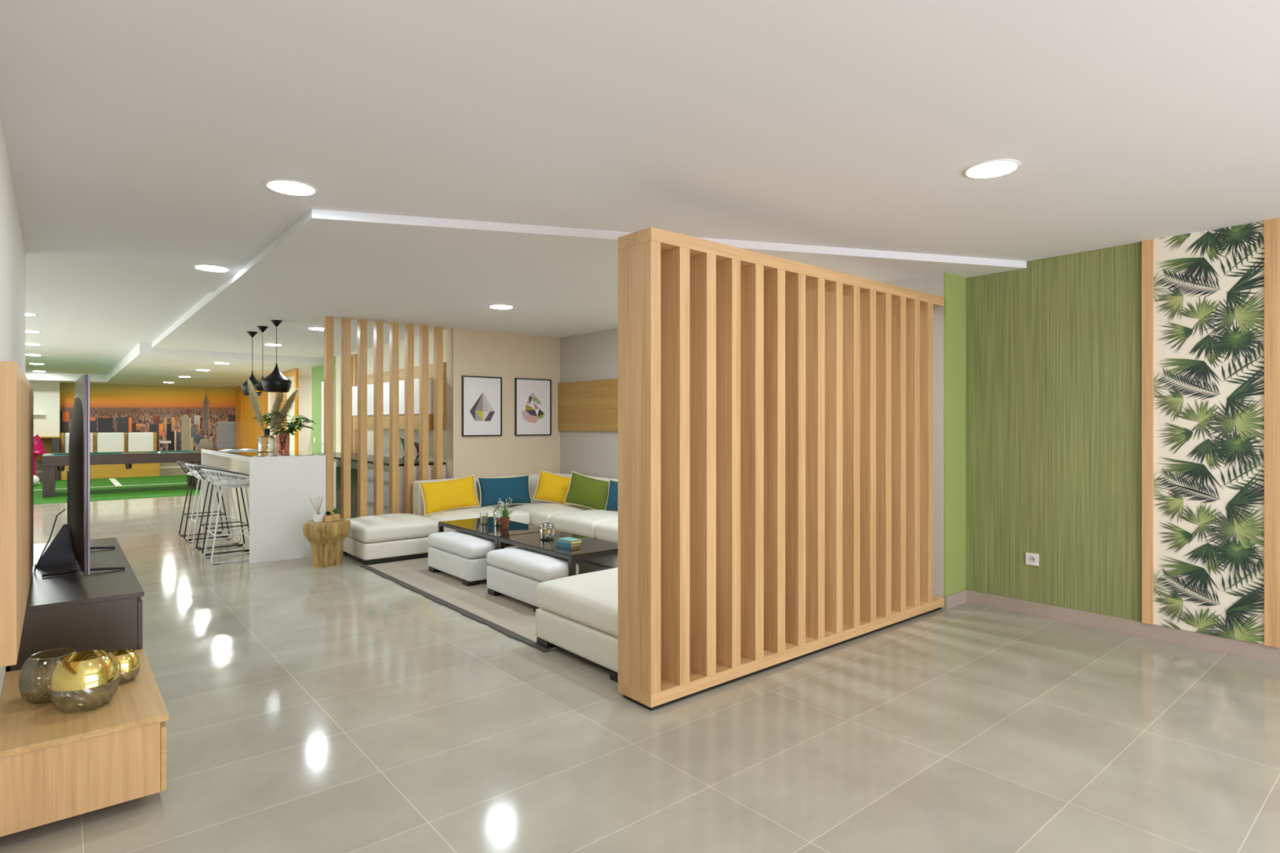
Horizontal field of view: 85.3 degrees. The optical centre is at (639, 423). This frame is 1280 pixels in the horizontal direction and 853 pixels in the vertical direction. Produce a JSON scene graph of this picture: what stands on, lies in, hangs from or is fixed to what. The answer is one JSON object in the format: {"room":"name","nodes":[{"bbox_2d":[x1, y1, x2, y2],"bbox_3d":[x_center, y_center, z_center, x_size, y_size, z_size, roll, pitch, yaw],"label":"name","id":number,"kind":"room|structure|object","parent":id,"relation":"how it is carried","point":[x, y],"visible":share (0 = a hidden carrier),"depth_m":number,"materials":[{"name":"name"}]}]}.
{"room":"living room","nodes":[
{"label":"living room","id":0,"kind":"room"},
{"bbox_2d":[0,117,25,698],"bbox_3d":[-1.260,0.090,1.097,0.180,2.620,9.700,0,0,-40],"label":"wall","id":1,"kind":"structure","parent":0,"point":[12,251],"depth_m":3.29,"materials":[{"name":"white paint"}]},
{"bbox_2d":[0,360,33,667],"bbox_3d":[-2.707,0.287,3.016,0.070,0.975,2.100,0,0,-40],"label":"wall panel","id":2,"kind":"object","parent":1,"relation":"attached to","point":[16,392],"visible":1,"depth_m":2.23,"materials":[{"name":"brown wood"}]},
{"bbox_2d":[29,381,59,436],"bbox_3d":[-15.878,-0.375,16.473,3.250,1.370,0.150,0,0,-40],"label":"wall partition","id":3,"kind":"structure","parent":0,"point":[46,394],"depth_m":17.29,"materials":[{"name":"white paint"}]},
{"bbox_2d":[25,342,324,387],"bbox_3d":[-10.452,-1.300,15.412,10.600,0.500,11.350,0,0,-40],"label":"ceiling","id":4,"kind":"structure","parent":0,"point":[144,365],"depth_m":13.19,"materials":[{"name":"paint"}]},
{"bbox_2d":[267,376,311,452],"bbox_3d":[-6.572,0.165,16.155,3.700,2.470,0.200,0,0,-40],"label":"wall","id":5,"kind":"structure","parent":0,"point":[304,382],"depth_m":15.32,"materials":[{"name":"white paint"}]},
{"bbox_2d":[311,329,446,478],"bbox_3d":[-4.159,0.115,10.759,0.200,2.570,5.830,0,0,-40],"label":"wall","id":6,"kind":"structure","parent":0,"point":[416,340],"depth_m":10.51,"materials":[{"name":"white paint"}]},
{"bbox_2d":[320,379,334,453],"bbox_3d":[-5.458,0.325,12.090,0.079,2.150,0.700,0,0,-40],"label":"door","id":7,"kind":"structure","parent":6,"relation":"in","point":[322,382],"depth_m":12.26,"materials":[{"name":"white paint"}]},
{"bbox_2d":[351,355,353,453],"bbox_3d":[-4.592,-0.315,11.081,0.050,1.570,0.040,0,0,-40],"label":"trim","id":8,"kind":"structure","parent":6,"relation":"attached to","point":[352,356],"depth_m":11.06,"materials":[{"name":"brown wood"}]},
{"bbox_2d":[353,354,357,453],"bbox_3d":[-4.486,-0.315,10.954,0.050,1.570,0.050,0,0,-40],"label":"trim","id":9,"kind":"structure","parent":6,"relation":"attached to","point":[355,356],"depth_m":10.94,"materials":[{"name":"brown wood"}]},
{"bbox_2d":[351,362,445,430],"bbox_3d":[-3.447,-0.335,9.516,0.308,0.830,2.990,0,0,-40],"label":"upper cabinet","id":10,"kind":"object","parent":6,"relation":"attached to","point":[416,369],"visible":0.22,"depth_m":9.07,"materials":[{"name":"white wood"}]},
{"bbox_2d":[446,327,559,478],"bbox_3d":[-1.715,0.115,8.874,1.520,2.570,0.200,0,0,-40],"label":"wall","id":11,"kind":"structure","parent":0,"point":[473,353],"depth_m":8.74,"materials":[{"name":"beige paint"}]},
{"bbox_2d":[461,375,502,436],"bbox_3d":[-1.939,-0.215,8.537,0.531,0.733,0.028,0,0,-40],"label":"framed print","id":12,"kind":"object","parent":11,"relation":"attached to","point":[481,396],"visible":1,"depth_m":8.53,"materials":[{"name":"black paper"}]},
{"bbox_2d":[514,377,551,435],"bbox_3d":[-1.382,-0.216,9.005,0.535,0.735,0.028,0,0,-40],"label":"framed print","id":13,"kind":"object","parent":11,"relation":"attached to","point":[532,397],"visible":1,"depth_m":9.00,"materials":[{"name":"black paper"}]},
{"bbox_2d":[151,208,1026,358],"bbox_3d":[-2.169,-1.350,7.866,4.610,0.400,10.860,0,0,-40],"label":"ceiling","id":14,"kind":"structure","parent":0,"point":[558,282],"depth_m":5.51,"materials":[{"name":"paint"}]},
{"bbox_2d":[240,331,262,395],"bbox_3d":[-4.848,-0.750,8.686,0.244,0.801,0.244,0,0,-40],"label":"pendant lamp","id":15,"kind":"object","parent":14,"relation":"hanging from","point":[244,386],"visible":0.7,"depth_m":8.63,"materials":[{"name":"black metal"}]},
{"bbox_2d":[261,320,291,392],"bbox_3d":[-4.044,-0.752,7.729,0.300,0.796,0.300,0,0,-40],"label":"pendant lamp","id":16,"kind":"object","parent":14,"relation":"hanging from","point":[276,381],"visible":1,"depth_m":7.65,"materials":[{"name":"black metal"}]},
{"bbox_2d":[0,0,1279,374],"bbox_3d":[-5.145,-1.375,7.921,9.100,0.350,25.150,0,0,-40],"label":"ceiling","id":17,"kind":"structure","parent":0,"point":[143,139],"depth_m":2.80,"materials":[{"name":"paint"}]},
{"bbox_2d":[192,264,231,271],"bbox_3d":[-3.292,-1.194,5.344,0.248,0.012,0.248,0,0,-40],"label":"recessed light","id":18,"kind":"object","parent":17,"relation":"in","point":[203,267],"visible":1,"depth_m":5.31,"materials":[{"name":"white plastic"}]},
{"bbox_2d":[263,178,318,195],"bbox_3d":[-1.768,-1.194,3.523,0.248,0.012,0.248,0,0,-40],"label":"recessed light","id":19,"kind":"object","parent":17,"relation":"in","point":[286,186],"visible":1,"depth_m":3.50,"materials":[{"name":"white paint"}]},
{"bbox_2d":[267,181,314,195],"bbox_3d":[-1.768,-1.192,3.523,0.212,0.008,0.212,0,0,-40],"label":"diffuser","id":20,"kind":"object","parent":19,"relation":"attached to","point":[291,188],"depth_m":3.50,"materials":[{"name":"white plastic"}]},
{"bbox_2d":[962,158,1021,178],"bbox_3d":[1.653,-1.194,3.267,0.248,0.012,0.248,0,0,-40],"label":"recessed light","id":21,"kind":"object","parent":17,"relation":"in","point":[994,167],"visible":1,"depth_m":3.24,"materials":[{"name":"white"}]},
{"bbox_2d":[966,161,1017,177],"bbox_3d":[1.653,-1.192,3.267,0.212,0.008,0.212,0,0,-40],"label":"diffuser","id":22,"kind":"object","parent":21,"relation":"attached to","point":[982,169],"depth_m":3.25,"materials":[{"name":"white plastic"}]},
{"bbox_2d":[0,473,1279,852],"bbox_3d":[-5.294,1.450,9.265,10.600,0.100,27.400,0,0,-40],"label":"floor","id":23,"kind":"structure","parent":0,"point":[344,708],"depth_m":3.04,"materials":[{"name":"beige tile"}]},
{"bbox_2d":[10,537,144,671],"bbox_3d":[-3.215,1.100,3.948,0.487,0.600,2.078,0,0,-40],"label":"media cabinet","id":24,"kind":"object","parent":23,"relation":"on","point":[99,610],"visible":0.53,"depth_m":3.23,"materials":[{"name":"brown paint"}]},
{"bbox_2d":[34,374,124,577],"bbox_3d":[-3.245,0.280,4.014,0.382,1.040,1.678,0,0,-40],"label":"television","id":25,"kind":"object","parent":24,"relation":"on","point":[71,544],"visible":1,"depth_m":3.58,"materials":[{"name":"black plastic"}]},
{"bbox_2d":[0,648,168,837],"bbox_3d":[-2.234,1.235,2.776,0.484,0.330,0.975,0,0,-40],"label":"base cabinet","id":26,"kind":"object","parent":23,"relation":"on","point":[55,766],"visible":0.89,"depth_m":2.45,"materials":[{"name":"brown wood"}]},
{"bbox_2d":[18,648,79,704],"bbox_3d":[-2.297,0.985,2.719,0.203,0.170,0.203,0,0,-40],"label":"textured vase","id":27,"kind":"object","parent":26,"relation":"on","point":[26,688],"visible":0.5,"depth_m":2.66,"materials":[{"name":"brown glass"}]},
{"bbox_2d":[48,649,119,713],"bbox_3d":[-2.103,0.975,2.634,0.209,0.190,0.209,0,0,-40],"label":"vase","id":28,"kind":"object","parent":26,"relation":"on","point":[86,669],"visible":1,"depth_m":2.58,"materials":[{"name":"gold glass"}]},
{"bbox_2d":[111,648,140,684],"bbox_3d":[-2.157,1.010,2.889,0.129,0.118,0.129,0,0,-40],"label":"vase","id":29,"kind":"object","parent":26,"relation":"on","point":[127,660],"visible":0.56,"depth_m":2.87,"materials":[{"name":"gold glass"}]},
{"bbox_2d":[60,432,159,479],"bbox_3d":[-13.746,0.815,18.059,2.023,1.170,0.620,0,0,-40],"label":"wooden bench","id":30,"kind":"object","parent":23,"relation":"on","point":[99,471],"visible":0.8,"depth_m":17.98,"materials":[{"name":"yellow wood"}]},
{"bbox_2d":[97,432,124,452],"bbox_3d":[-13.819,0.587,18.138,0.560,0.723,0.155,0,0,-40],"label":"bench cushion","id":31,"kind":"object","parent":30,"relation":"on","point":[106,442],"visible":0.67,"depth_m":18.07,"materials":[{"name":"white leather"}]},
{"bbox_2d":[128,431,153,451],"bbox_3d":[-13.328,0.587,18.551,0.555,0.723,0.155,0,0,-40],"label":"bench cushion","id":32,"kind":"object","parent":30,"relation":"on","point":[137,442],"visible":0.62,"depth_m":18.48,"materials":[{"name":"white leather"}]},
{"bbox_2d":[33,475,199,504],"bbox_3d":[-12.456,1.393,14.612,6.100,0.014,6.300,0,0,-40],"label":"artificial turf","id":33,"kind":"object","parent":23,"relation":"on","point":[135,487],"visible":0.47,"depth_m":14.90,"materials":[{"name":"green plastic"}]},
{"bbox_2d":[33,434,48,483],"bbox_3d":[-14.327,0.825,16.406,0.498,1.150,0.460,0,0,30],"label":"chair","id":34,"kind":"object","parent":33,"relation":"on","point":[38,449],"visible":0.34,"depth_m":16.58,"materials":[{"name":"plastic"}]},
{"bbox_2d":[36,435,60,480],"bbox_3d":[-15.206,0.855,16.613,2.060,1.090,0.500,0,0,-40],"label":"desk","id":35,"kind":"object","parent":33,"relation":"on","point":[51,443],"visible":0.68,"depth_m":17.08,"materials":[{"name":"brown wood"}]},
{"bbox_2d":[42,450,201,497],"bbox_3d":[-10.634,0.994,14.392,2.630,0.788,1.380,0,0,-40],"label":"pool table","id":36,"kind":"object","parent":33,"relation":"on","point":[50,460],"visible":0.84,"depth_m":13.87,"materials":[{"name":"brown wood"}]},
{"bbox_2d":[177,461,230,541],"bbox_3d":[-5.399,0.926,8.589,0.550,0.947,0.540,0,0,-40],"label":"bar stool","id":37,"kind":"object","parent":23,"relation":"on","point":[188,473],"visible":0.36,"depth_m":8.57,"materials":[{"name":"black metal"}]},
{"bbox_2d":[184,463,240,548],"bbox_3d":[-4.999,0.926,8.128,0.550,0.947,0.540,0,0,-40],"label":"bar stool","id":38,"kind":"object","parent":23,"relation":"on","point":[198,477],"visible":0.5,"depth_m":8.12,"materials":[{"name":"white metal"}]},
{"bbox_2d":[193,465,249,555],"bbox_3d":[-4.599,0.926,7.667,0.550,0.947,0.540,0,0,-40],"label":"bar stool","id":39,"kind":"object","parent":23,"relation":"on","point":[206,479],"visible":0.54,"depth_m":7.65,"materials":[{"name":"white metal"}]},
{"bbox_2d":[201,468,249,564],"bbox_3d":[-4.215,0.926,7.194,0.550,0.947,0.540,0,0,-40],"label":"bar stool","id":40,"kind":"object","parent":23,"relation":"on","point":[233,483],"visible":0.7,"depth_m":7.08,"materials":[{"name":"white metal"}]},
{"bbox_2d":[235,386,246,447],"bbox_3d":[-11.090,0.180,19.343,0.050,2.440,2.180,0,0,-37],"label":"sliding panel","id":41,"kind":"object","parent":23,"relation":"on","point":[241,400],"visible":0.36,"depth_m":19.28,"materials":[{"name":"orange wood"}]},
{"bbox_2d":[246,380,259,447],"bbox_3d":[-9.781,0.180,17.587,0.050,2.440,2.180,0,0,-37],"label":"sliding panel","id":42,"kind":"object","parent":23,"relation":"on","point":[252,427],"visible":0.17,"depth_m":17.80,"materials":[{"name":"orange wood"}]},
{"bbox_2d":[201,447,325,564],"bbox_3d":[-4.609,0.862,8.351,0.715,1.076,3.080,0,0,-40],"label":"kitchen island","id":43,"kind":"object","parent":23,"relation":"on","point":[282,484],"depth_m":7.21,"materials":[{"name":"white paint"}]},
{"bbox_2d":[257,428,275,452],"bbox_3d":[-4.279,0.189,7.962,0.190,0.270,0.190,0,0,-40],"label":"glass vase","id":44,"kind":"object","parent":43,"relation":"on","point":[266,431],"visible":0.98,"depth_m":7.93,"materials":[{"name":"clear glass"}]},
{"bbox_2d":[245,378,268,449],"bbox_3d":[-4.380,-0.110,7.932,0.228,0.806,0.200,0,0,-40],"label":"stem","id":45,"kind":"object","parent":44,"relation":"in","point":[255,403],"visible":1,"depth_m":7.91,"materials":[{"name":"beige plant"}]},
{"bbox_2d":[265,392,284,449],"bbox_3d":[-4.171,-0.117,8.001,0.240,0.824,0.229,0,0,16],"label":"stem","id":46,"kind":"object","parent":44,"relation":"in","point":[276,406],"visible":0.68,"depth_m":7.97,"materials":[{"name":"beige plant"}]},
{"bbox_2d":[266,387,298,448],"bbox_3d":[-4.115,-0.065,8.005,0.331,0.715,0.220,0,0,-40],"label":"stem","id":47,"kind":"object","parent":44,"relation":"in","point":[284,411],"visible":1,"depth_m":8.01,"materials":[{"name":"beige plant"}]},
{"bbox_2d":[275,431,289,451],"bbox_3d":[-4.185,0.206,8.146,0.156,0.235,0.156,0,0,-40],"label":"vase","id":48,"kind":"object","parent":43,"relation":"on","point":[288,433],"visible":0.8,"depth_m":8.12,"materials":[{"name":"clear glass"}]},
{"bbox_2d":[252,409,317,449],"bbox_3d":[-4.107,0.069,8.086,0.747,0.471,0.523,0,0,5],"label":"leafy branches","id":49,"kind":"object","parent":48,"relation":"in","point":[295,426],"visible":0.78,"depth_m":8.08,"materials":[{"name":"green plant"}]},
{"bbox_2d":[259,380,267,447],"bbox_3d":[-8.473,0.180,15.830,0.050,2.440,2.180,0,0,-37],"label":"sliding panel","id":50,"kind":"object","parent":23,"relation":"on","point":[264,400],"visible":0.05,"depth_m":16.26,"materials":[{"name":"orange wood"}]},
{"bbox_2d":[275,368,298,451],"bbox_3d":[-7.165,0.180,14.074,0.050,2.440,2.180,0,0,-37],"label":"sliding panel","id":51,"kind":"object","parent":23,"relation":"on","point":[293,375],"visible":0.22,"depth_m":13.53,"materials":[{"name":"orange wood"}]},
{"bbox_2d":[302,518,350,568],"bbox_3d":[-3.090,1.183,6.873,0.407,0.435,0.399,0,0,-10],"label":"table","id":52,"kind":"object","parent":23,"relation":"on","point":[326,540],"visible":0.98,"depth_m":6.76,"materials":[{"name":"brown wood"}]},
{"bbox_2d":[324,315,333,514],"bbox_3d":[-3.350,0.125,7.476,0.074,2.550,0.100,0,0,-40],"label":"wooden post","id":53,"kind":"object","parent":23,"relation":"on","point":[328,321],"visible":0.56,"depth_m":7.44,"materials":[{"name":"brown wood"}]},
{"bbox_2d":[341,317,351,519],"bbox_3d":[-3.215,0.125,7.589,0.074,2.550,0.100,0,0,-40],"label":"wooden post","id":54,"kind":"object","parent":23,"relation":"on","point":[345,322],"visible":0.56,"depth_m":7.55,"materials":[{"name":"brown wood"}]},
{"bbox_2d":[357,319,367,517],"bbox_3d":[-3.079,0.125,7.703,0.074,2.550,0.100,0,0,-40],"label":"wooden post","id":55,"kind":"object","parent":23,"relation":"on","point":[362,324],"visible":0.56,"depth_m":7.66,"materials":[{"name":"brown wood"}]},
{"bbox_2d":[373,320,382,515],"bbox_3d":[-2.944,0.125,7.817,0.074,2.550,0.100,0,0,-40],"label":"wooden post","id":56,"kind":"object","parent":23,"relation":"on","point":[378,325],"visible":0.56,"depth_m":7.78,"materials":[{"name":"brown wood"}]},
{"bbox_2d":[333,458,445,518],"bbox_3d":[-3.886,0.948,9.806,0.608,0.905,3.980,0,0,-40],"label":"base cabinet","id":57,"kind":"object","parent":23,"relation":"on","point":[370,466],"visible":0.11,"depth_m":8.38,"materials":[{"name":"white paint"}]},
{"bbox_2d":[336,459,357,518],"bbox_3d":[-3.960,0.904,9.438,0.030,0.792,1.010,0,0,-40],"label":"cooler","id":58,"kind":"object","parent":57,"relation":"attached to","point":[353,471],"visible":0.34,"depth_m":9.27,"materials":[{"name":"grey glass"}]},
{"bbox_2d":[336,459,357,468],"bbox_3d":[-3.959,0.550,9.438,0.028,0.084,0.990,0,0,-40],"label":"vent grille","id":59,"kind":"object","parent":58,"relation":"attached to","point":[339,462],"depth_m":9.34,"materials":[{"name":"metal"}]},
{"bbox_2d":[318,452,445,466],"bbox_3d":[-3.886,0.482,9.796,0.620,0.025,3.995,0,0,-40],"label":"countertop","id":60,"kind":"structure","parent":57,"relation":"on","point":[336,455],"depth_m":9.22,"materials":[{"name":"black stone"}]},
{"bbox_2d":[342,513,439,564],"bbox_3d":[-2.663,1.190,7.390,0.808,0.420,0.823,0,0,-40],"label":"ottoman","id":61,"kind":"object","parent":23,"relation":"on","point":[372,540],"visible":0.77,"depth_m":7.07,"materials":[{"name":"white leather"}]},
{"bbox_2d":[345,513,439,542],"bbox_3d":[-2.663,1.081,7.390,0.808,0.203,0.823,0,0,-40],"label":"seat cushion","id":62,"kind":"object","parent":61,"relation":"on","point":[393,527],"depth_m":7.11,"materials":[{"name":"white leather"}]},
{"bbox_2d":[418,475,479,515],"bbox_3d":[-2.156,0.805,7.890,0.175,0.418,0.703,0,0,44],"label":"cushion","id":63,"kind":"object","parent":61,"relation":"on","point":[438,496],"visible":1,"depth_m":7.82,"materials":[{"name":"yellow fabric"}]},
{"bbox_2d":[389,322,399,514],"bbox_3d":[-2.808,0.125,7.930,0.074,2.550,0.100,0,0,-40],"label":"wooden post","id":64,"kind":"object","parent":23,"relation":"on","point":[393,326],"visible":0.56,"depth_m":7.89,"materials":[{"name":"brown wood"}]},
{"bbox_2d":[404,324,413,514],"bbox_3d":[-2.673,0.125,8.044,0.074,2.550,0.100,0,0,-40],"label":"wooden post","id":65,"kind":"object","parent":23,"relation":"on","point":[408,328],"visible":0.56,"depth_m":8.01,"materials":[{"name":"brown wood"}]},
{"bbox_2d":[419,324,428,479],"bbox_3d":[-2.537,0.125,8.158,0.074,2.550,0.100,0,0,-40],"label":"wooden post","id":66,"kind":"object","parent":23,"relation":"on","point":[424,330],"visible":0.56,"depth_m":8.12,"materials":[{"name":"brown wood"}]},
{"bbox_2d":[433,326,443,479],"bbox_3d":[-2.402,0.125,8.271,0.074,2.550,0.100,0,0,-40],"label":"wooden post","id":67,"kind":"object","parent":23,"relation":"on","point":[437,331],"visible":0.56,"depth_m":8.24,"materials":[{"name":"brown wood"}]},
{"bbox_2d":[360,546,556,653],"bbox_3d":[-0.932,1.395,6.144,1.929,0.010,3.350,0,0,-40],"label":"rug","id":68,"kind":"object","parent":23,"relation":"on","point":[512,617],"visible":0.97,"depth_m":5.53,"materials":[{"name":"beige fabric"}]},
{"bbox_2d":[427,530,495,586],"bbox_3d":[-1.615,1.210,6.366,0.338,0.365,0.898,0,0,-40],"label":"ottoman","id":69,"kind":"object","parent":68,"relation":"on","point":[460,554],"visible":0.85,"depth_m":6.13,"materials":[{"name":"white leather"}]},
{"bbox_2d":[427,530,495,558],"bbox_3d":[-1.615,1.095,6.366,0.338,0.136,0.898,0,0,-40],"label":"seat cushion","id":70,"kind":"object","parent":69,"relation":"on","point":[454,544],"depth_m":6.18,"materials":[{"name":"white leather"}]},
{"bbox_2d":[438,516,551,550],"bbox_3d":[-1.397,1.185,6.674,0.600,0.414,1.220,0,0,-40],"label":"coffee table","id":71,"kind":"object","parent":68,"relation":"on","point":[471,526],"visible":0.63,"depth_m":6.54,"materials":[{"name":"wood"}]},
{"bbox_2d":[493,497,516,528],"bbox_3d":[-1.258,0.836,6.529,0.233,0.285,0.204,0,0,19],"label":"potted flower","id":72,"kind":"object","parent":71,"relation":"on","point":[504,520],"visible":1,"depth_m":6.49,"materials":[{"name":"green plant"}]},
{"bbox_2d":[486,546,578,612],"bbox_3d":[-0.862,1.209,5.484,0.338,0.366,0.898,0,0,-40],"label":"ottoman","id":73,"kind":"object","parent":68,"relation":"on","point":[516,573],"visible":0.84,"depth_m":5.34,"materials":[{"name":"white leather"}]},
{"bbox_2d":[486,546,578,582],"bbox_3d":[-0.862,1.095,5.484,0.338,0.137,0.898,0,0,-40],"label":"seat cushion","id":74,"kind":"object","parent":73,"relation":"on","point":[526,565],"depth_m":5.31,"materials":[{"name":"white leather"}]},
{"bbox_2d":[497,530,617,576],"bbox_3d":[-0.636,1.185,5.768,0.600,0.414,1.115,0,0,-40],"label":"coffee table","id":75,"kind":"object","parent":68,"relation":"on","point":[589,547],"visible":0.72,"depth_m":5.58,"materials":[{"name":"wood"}]},
{"bbox_2d":[538,519,555,540],"bbox_3d":[-0.789,0.894,5.904,0.136,0.167,0.136,0,0,-40],"label":"lidded jar","id":76,"kind":"object","parent":75,"relation":"on","point":[542,525],"visible":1,"depth_m":5.87,"materials":[{"name":"clear glass"}]},
{"bbox_2d":[576,553,617,574],"bbox_3d":[-0.354,1.210,5.968,0.338,0.364,0.908,0,0,-40],"label":"ottoman","id":77,"kind":"object","parent":68,"relation":"on","point":[608,562],"visible":0.12,"depth_m":5.71,"materials":[{"name":"white leather"}]},
{"bbox_2d":[581,553,617,568],"bbox_3d":[-0.354,1.095,5.968,0.338,0.135,0.908,0,0,-40],"label":"seat cushion","id":78,"kind":"object","parent":77,"relation":"on","point":[608,561],"depth_m":5.66,"materials":[{"name":"white leather"}]},
{"bbox_2d":[413,473,617,543],"bbox_3d":[-0.620,1.021,7.137,1.994,0.758,3.839,0,0,-40],"label":"sofa","id":79,"kind":"object","parent":23,"relation":"on","point":[599,524],"visible":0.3,"depth_m":7.77,"materials":[{"name":"white leather"}]},
{"bbox_2d":[421,506,529,532],"bbox_3d":[-1.871,1.077,7.924,1.088,0.212,0.623,0,0,-40],"label":"seat cushion","id":80,"kind":"object","parent":79,"relation":"on","point":[519,515],"depth_m":7.78,"materials":[{"name":"white leather"}]},
{"bbox_2d":[477,474,532,506],"bbox_3d":[-1.624,0.810,8.376,0.688,0.364,0.162,0,0,-35],"label":"cushion","id":81,"kind":"object","parent":79,"relation":"on","point":[517,488],"visible":0.98,"depth_m":8.31,"materials":[{"name":"blue fabric"}]},
{"bbox_2d":[508,502,591,528],"bbox_3d":[-1.058,1.076,8.367,0.733,0.214,0.988,0,0,-40],"label":"seat cushion","id":82,"kind":"object","parent":79,"relation":"on","point":[538,512],"depth_m":8.07,"materials":[{"name":"white leather"}]},
{"bbox_2d":[532,469,575,505],"bbox_3d":[-0.989,0.800,8.492,0.650,0.477,0.168,0,0,5],"label":"cushion","id":83,"kind":"object","parent":79,"relation":"on","point":[551,487],"visible":0.66,"depth_m":8.45,"materials":[{"name":"yellow fabric"}]},
{"bbox_2d":[550,509,617,537],"bbox_3d":[-0.469,1.076,7.664,0.733,0.213,0.853,0,0,-40],"label":"seat cushion","id":84,"kind":"object","parent":79,"relation":"on","point":[584,522],"depth_m":7.42,"materials":[{"name":"white leather"}]},
{"bbox_2d":[564,471,608,510],"bbox_3d":[-0.578,0.800,8.079,0.688,0.479,0.180,0,0,35],"label":"cushion","id":85,"kind":"object","parent":79,"relation":"on","point":[584,491],"visible":0.77,"depth_m":8.03,"materials":[{"name":"green fabric"}]},
{"bbox_2d":[595,520,617,543],"bbox_3d":[0.094,1.076,6.994,0.733,0.214,0.903,0,0,-40],"label":"seat cushion","id":86,"kind":"object","parent":79,"relation":"on","point":[606,531],"depth_m":6.96,"materials":[{"name":"white leather"}]},
{"bbox_2d":[604,479,617,511],"bbox_3d":[-0.148,0.810,7.643,0.630,0.364,0.166,0,0,39],"label":"cushion","id":87,"kind":"object","parent":79,"relation":"on","point":[611,504],"visible":0.35,"depth_m":7.74,"materials":[{"name":"blue fabric"}]},
{"bbox_2d":[535,567,617,683],"bbox_3d":[0.117,1.174,4.458,1.298,0.452,0.928,0,0,-40],"label":"chaise","id":88,"kind":"object","parent":23,"relation":"on","point":[577,615],"visible":0.32,"depth_m":4.07,"materials":[{"name":"white leather"}]},
{"bbox_2d":[535,567,617,636],"bbox_3d":[0.117,1.056,4.458,1.298,0.215,0.928,0,0,-40],"label":"seat cushion","id":89,"kind":"object","parent":88,"relation":"on","point":[588,602],"depth_m":4.10,"materials":[{"name":"white leather"}]},
{"bbox_2d":[617,226,944,711],"bbox_3d":[1.092,0.223,4.402,2.929,2.355,0.260,0,0,-40],"label":"slatted screen","id":90,"kind":"object","parent":23,"relation":"on","point":[775,414],"visible":1,"depth_m":3.89,"materials":[{"name":"brown wood"}]},
{"bbox_2d":[560,272,943,608],"bbox_3d":[0.763,0.115,7.530,0.550,2.570,5.445,0,0,-40],"label":"wall","id":91,"kind":"structure","parent":0,"point":[592,356],"depth_m":8.46,"materials":[{"name":"white paint"}]},
{"bbox_2d":[557,378,617,431],"bbox_3d":[0.493,-0.225,7.397,0.035,0.630,4.900,0,0,-40],"label":"wall panel","id":92,"kind":"object","parent":91,"relation":"attached to","point":[591,405],"visible":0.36,"depth_m":8.75,"materials":[{"name":"brown wood"}]},
{"bbox_2d":[943,271,965,608],"bbox_3d":[2.518,0.115,5.439,0.550,2.570,0.015,0,0,-40],"label":"wall column","id":93,"kind":"structure","parent":0,"point":[954,286],"depth_m":5.34,"materials":[{"name":"green paint"}]},
{"bbox_2d":[945,589,966,608],"bbox_3d":[2.443,1.353,5.358,0.330,0.095,0.012,0,0,-40],"label":"baseboard","id":94,"kind":"structure","parent":93,"relation":"attached to","point":[960,597],"depth_m":5.33,"materials":[{"name":"grey tile"}]},
{"bbox_2d":[965,241,1142,622],"bbox_3d":[4.494,0.090,3.340,0.220,2.620,5.740,0,0,-40],"label":"wall","id":95,"kind":"structure","parent":0,"point":[1054,344],"depth_m":4.96,"materials":[{"name":"green paint"}]},
{"bbox_2d":[1025,552,1039,566],"bbox_3d":[2.873,0.992,5.090,0.014,0.088,0.088,0,0,-40],"label":"wall socket","id":96,"kind":"object","parent":95,"relation":"attached to","point":[1033,559],"visible":1,"depth_m":5.08,"materials":[{"name":"white plastic"}]},
{"bbox_2d":[966,590,1279,663],"bbox_3d":[4.345,1.353,3.338,0.012,0.095,5.528,0,0,-40],"label":"baseboard","id":97,"kind":"structure","parent":95,"relation":"attached to","point":[1233,646],"depth_m":4.62,"materials":[{"name":"grey tile"}]},
{"bbox_2d":[1142,239,1153,624],"bbox_3d":[3.321,0.052,4.540,0.035,2.505,0.061,0,0,-40],"label":"board","id":98,"kind":"object","parent":95,"relation":"attached to","point":[1147,245],"visible":1,"depth_m":4.53,"materials":[{"name":"brown wood"}]},
{"bbox_2d":[1153,221,1264,644],"bbox_3d":[3.519,0.052,4.313,0.024,2.505,0.542,0,0,-40],"label":"wallpaper","id":99,"kind":"object","parent":95,"relation":"attached to","point":[1209,285],"visible":1,"depth_m":4.29,"materials":[{"name":"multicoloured paper"}]},
{"bbox_2d":[1264,217,1279,648],"bbox_3d":[3.712,0.052,4.075,0.035,2.505,0.071,0,0,-40],"label":"board","id":100,"kind":"object","parent":95,"relation":"attached to","point":[1272,226],"visible":1,"depth_m":4.06,"materials":[{"name":"brown wood"}]},
{"bbox_3d":[-13.779,0.165,19.377,10.600,2.470,1.000,0,0,-40],"label":"wall","id":101,"kind":"structure","parent":0,"visible":0},
{"bbox_2d":[35,460,186,479],"bbox_3d":[-14.561,1.120,18.015,7.250,0.560,0.080,0,0,-40],"label":"trim","id":102,"kind":"structure","parent":101,"relation":"attached to","point":[38,463],"depth_m":19.19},
{"bbox_2d":[59,382,235,453],"bbox_3d":[-13.346,-0.105,19.056,3.950,1.890,0.047,0,0,-40],"label":"mural","id":103,"kind":"object","parent":101,"relation":"attached to","point":[191,418],"visible":0.84,"depth_m":19.20,"materials":[{"name":"multicoloured paper"}]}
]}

